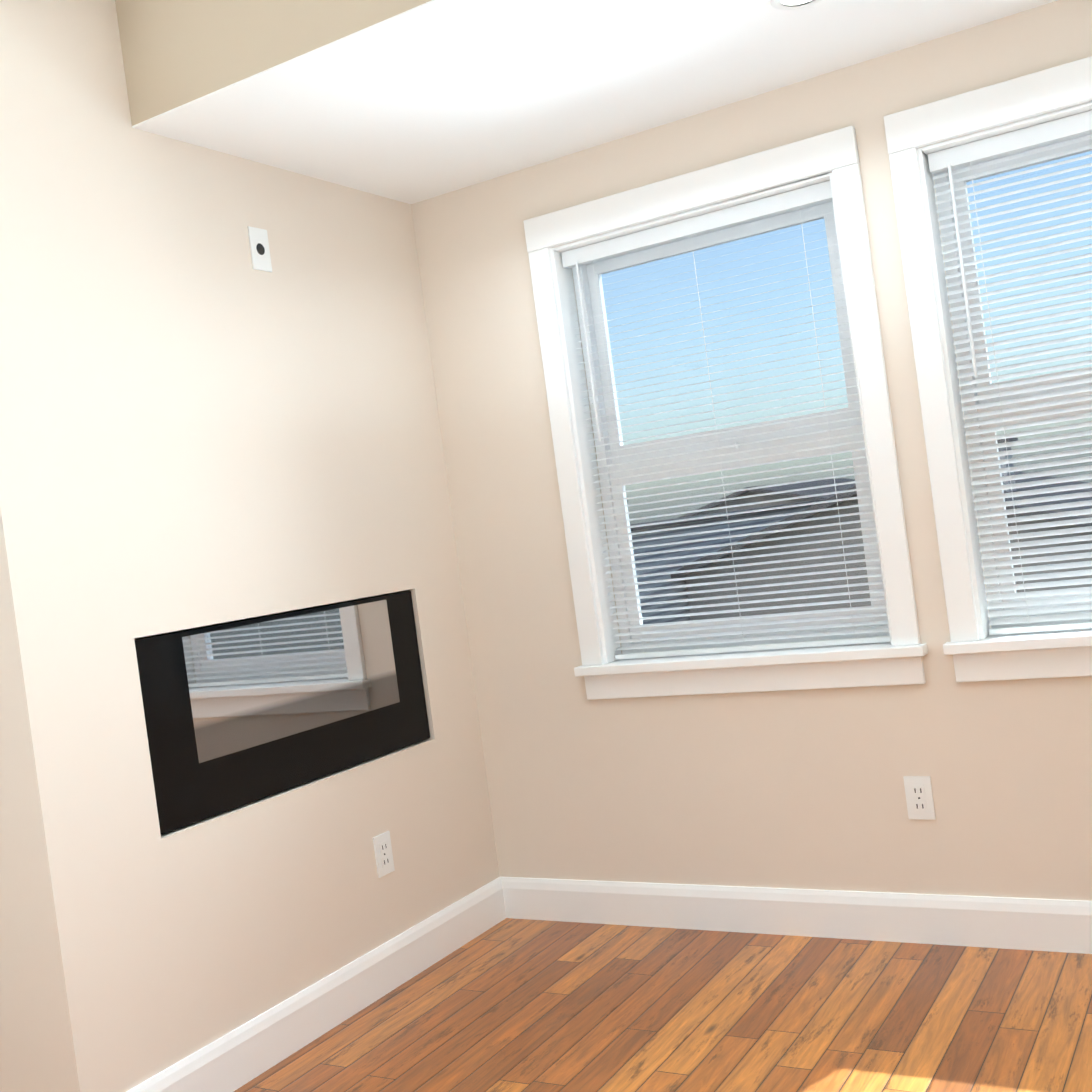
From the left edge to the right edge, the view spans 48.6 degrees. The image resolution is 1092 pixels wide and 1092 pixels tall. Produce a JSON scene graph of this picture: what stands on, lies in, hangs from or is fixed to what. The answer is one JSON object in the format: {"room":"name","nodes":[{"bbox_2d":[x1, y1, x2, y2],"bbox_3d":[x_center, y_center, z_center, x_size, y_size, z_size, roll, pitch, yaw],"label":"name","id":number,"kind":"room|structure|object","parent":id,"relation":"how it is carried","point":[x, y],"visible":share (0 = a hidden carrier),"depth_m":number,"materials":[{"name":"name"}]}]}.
{"room":"living room","nodes":[
{"label":"living room","id":0,"kind":"room"},
{"bbox_2d":[0,0,499,1091],"bbox_3d":[-0.880,-0.084,3.317,0.367,2.760,1.620,-7,1,31],"label":"wall","id":1,"kind":"structure","parent":0,"point":[204,422],"depth_m":2.92,"materials":[{"name":"beige paint"}]},
{"bbox_2d":[247,226,271,271],"bbox_3d":[-0.775,-0.803,3.277,0.005,0.115,0.070,-7,1,31],"label":"outlet plate","id":2,"kind":"object","parent":1,"relation":"attached to","point":[259,249],"visible":1,"depth_m":3.27,"materials":[{"name":"white plastic"}]},
{"bbox_2d":[134,591,429,834],"bbox_3d":[-0.707,0.411,3.287,0.125,0.455,1.065,-7,1,31],"label":"fireplace","id":3,"kind":"object","parent":1,"relation":"attached to","point":[240,713],"visible":0.76,"depth_m":3.16,"materials":[{"name":"black glass"}]},
{"bbox_2d":[126,877,509,1091],"bbox_3d":[-0.555,1.201,3.218,0.016,0.130,1.616,-7,1,31],"label":"baseboard","id":4,"kind":"structure","parent":1,"relation":"attached to","point":[241,1055],"depth_m":3.18,"materials":[{"name":"white wood"}]},
{"bbox_2d":[373,831,394,877],"bbox_3d":[-0.461,0.878,3.448,0.008,0.115,0.070,-7,1,31],"label":"electrical outlet","id":5,"kind":"object","parent":1,"relation":"attached to","point":[383,854],"visible":1,"depth_m":3.44,"materials":[{"name":"white plastic"}]},
{"bbox_2d":[115,0,430,125],"bbox_3d":[0.520,-1.435,2.659,2.980,0.430,1.125,-7,1,31],"label":"wall","id":6,"kind":"structure","parent":0,"point":[176,53],"depth_m":2.79,"materials":[{"name":"beige paint"}]},
{"bbox_2d":[132,0,1057,203],"bbox_3d":[0.548,-1.220,2.661,2.980,0.004,1.124,-7,1,31],"label":"ceiling","id":7,"kind":"structure","parent":0,"point":[428,100],"depth_m":2.97,"materials":[{"name":"white paint"}]},
{"bbox_2d":[770,0,820,9],"bbox_3d":[0.563,-1.217,2.679,0.132,0.007,0.132,-7,1,31],"label":"recessed light","id":8,"kind":"object","parent":7,"relation":"in","point":[798,4],"visible":1,"depth_m":2.71,"materials":[{"name":"white plastic"}]},
{"bbox_2d":[234,918,1091,1091],"bbox_3d":[0.086,1.260,1.736,3.707,0.120,3.920,-7,1,31],"label":"floor","id":9,"kind":"structure","parent":0,"point":[515,1005],"depth_m":2.93,"materials":[{"name":"brown wood"}]},
{"bbox_2d":[411,0,1091,900],"bbox_3d":[0.846,-0.311,3.326,3.707,2.760,0.180,-7,1,31],"label":"wall","id":10,"kind":"structure","parent":0,"point":[797,788],"depth_m":3.46,"materials":[{"name":"beige paint"}]},
{"bbox_2d":[523,126,927,699],"bbox_3d":[0.504,-0.320,3.498,1.050,1.473,0.220,-7,1,31],"label":"window","id":11,"kind":"structure","parent":10,"relation":"in","point":[698,242],"depth_m":3.49,"materials":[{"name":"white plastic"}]},
{"bbox_2d":[561,181,889,659],"bbox_3d":[0.494,-0.319,3.482,0.848,1.252,0.040,-7,1,31],"label":"window blind","id":12,"kind":"object","parent":11,"relation":"attached to","point":[811,195],"visible":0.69,"depth_m":3.47,"materials":[{"name":"white plastic"}]},
{"bbox_2d":[502,877,1091,953],"bbox_3d":[1.117,0.982,3.167,2.963,0.130,0.016,-7,1,31],"label":"baseboard","id":13,"kind":"structure","parent":10,"relation":"attached to","point":[1036,924],"depth_m":3.38,"materials":[{"name":"white wood"}]},
{"bbox_2d":[903,776,935,819],"bbox_3d":[0.993,0.670,3.217,0.070,0.115,0.008,-7,1,31],"label":"electrical outlet","id":14,"kind":"object","parent":10,"relation":"attached to","point":[919,797],"visible":1,"depth_m":3.21,"materials":[{"name":"white plastic"}]},
{"bbox_2d":[884,56,1091,681],"bbox_3d":[1.442,-0.436,2.934,1.050,1.473,0.220,-7,1,31],"label":"window","id":15,"kind":"structure","parent":10,"relation":"in","point":[970,233],"depth_m":3.10,"materials":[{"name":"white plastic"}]},
{"bbox_2d":[928,110,1091,634],"bbox_3d":[1.432,-0.435,2.918,0.848,1.252,0.040,-7,1,31],"label":"window blind","id":16,"kind":"object","parent":15,"relation":"attached to","point":[1053,131],"visible":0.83,"depth_m":3.06,"materials":[{"name":"white plastic"}]},
{"label":"outside","id":17,"kind":"structure","parent":0,"visible":0},
{"bbox_2d":[627,438,1091,623],"bbox_3d":[21.143,0.324,40.210,120.000,7.800,76.000,-7,1,31],"label":"building","id":18,"kind":"structure","parent":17,"point":[762,544],"depth_m":12.86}
]}

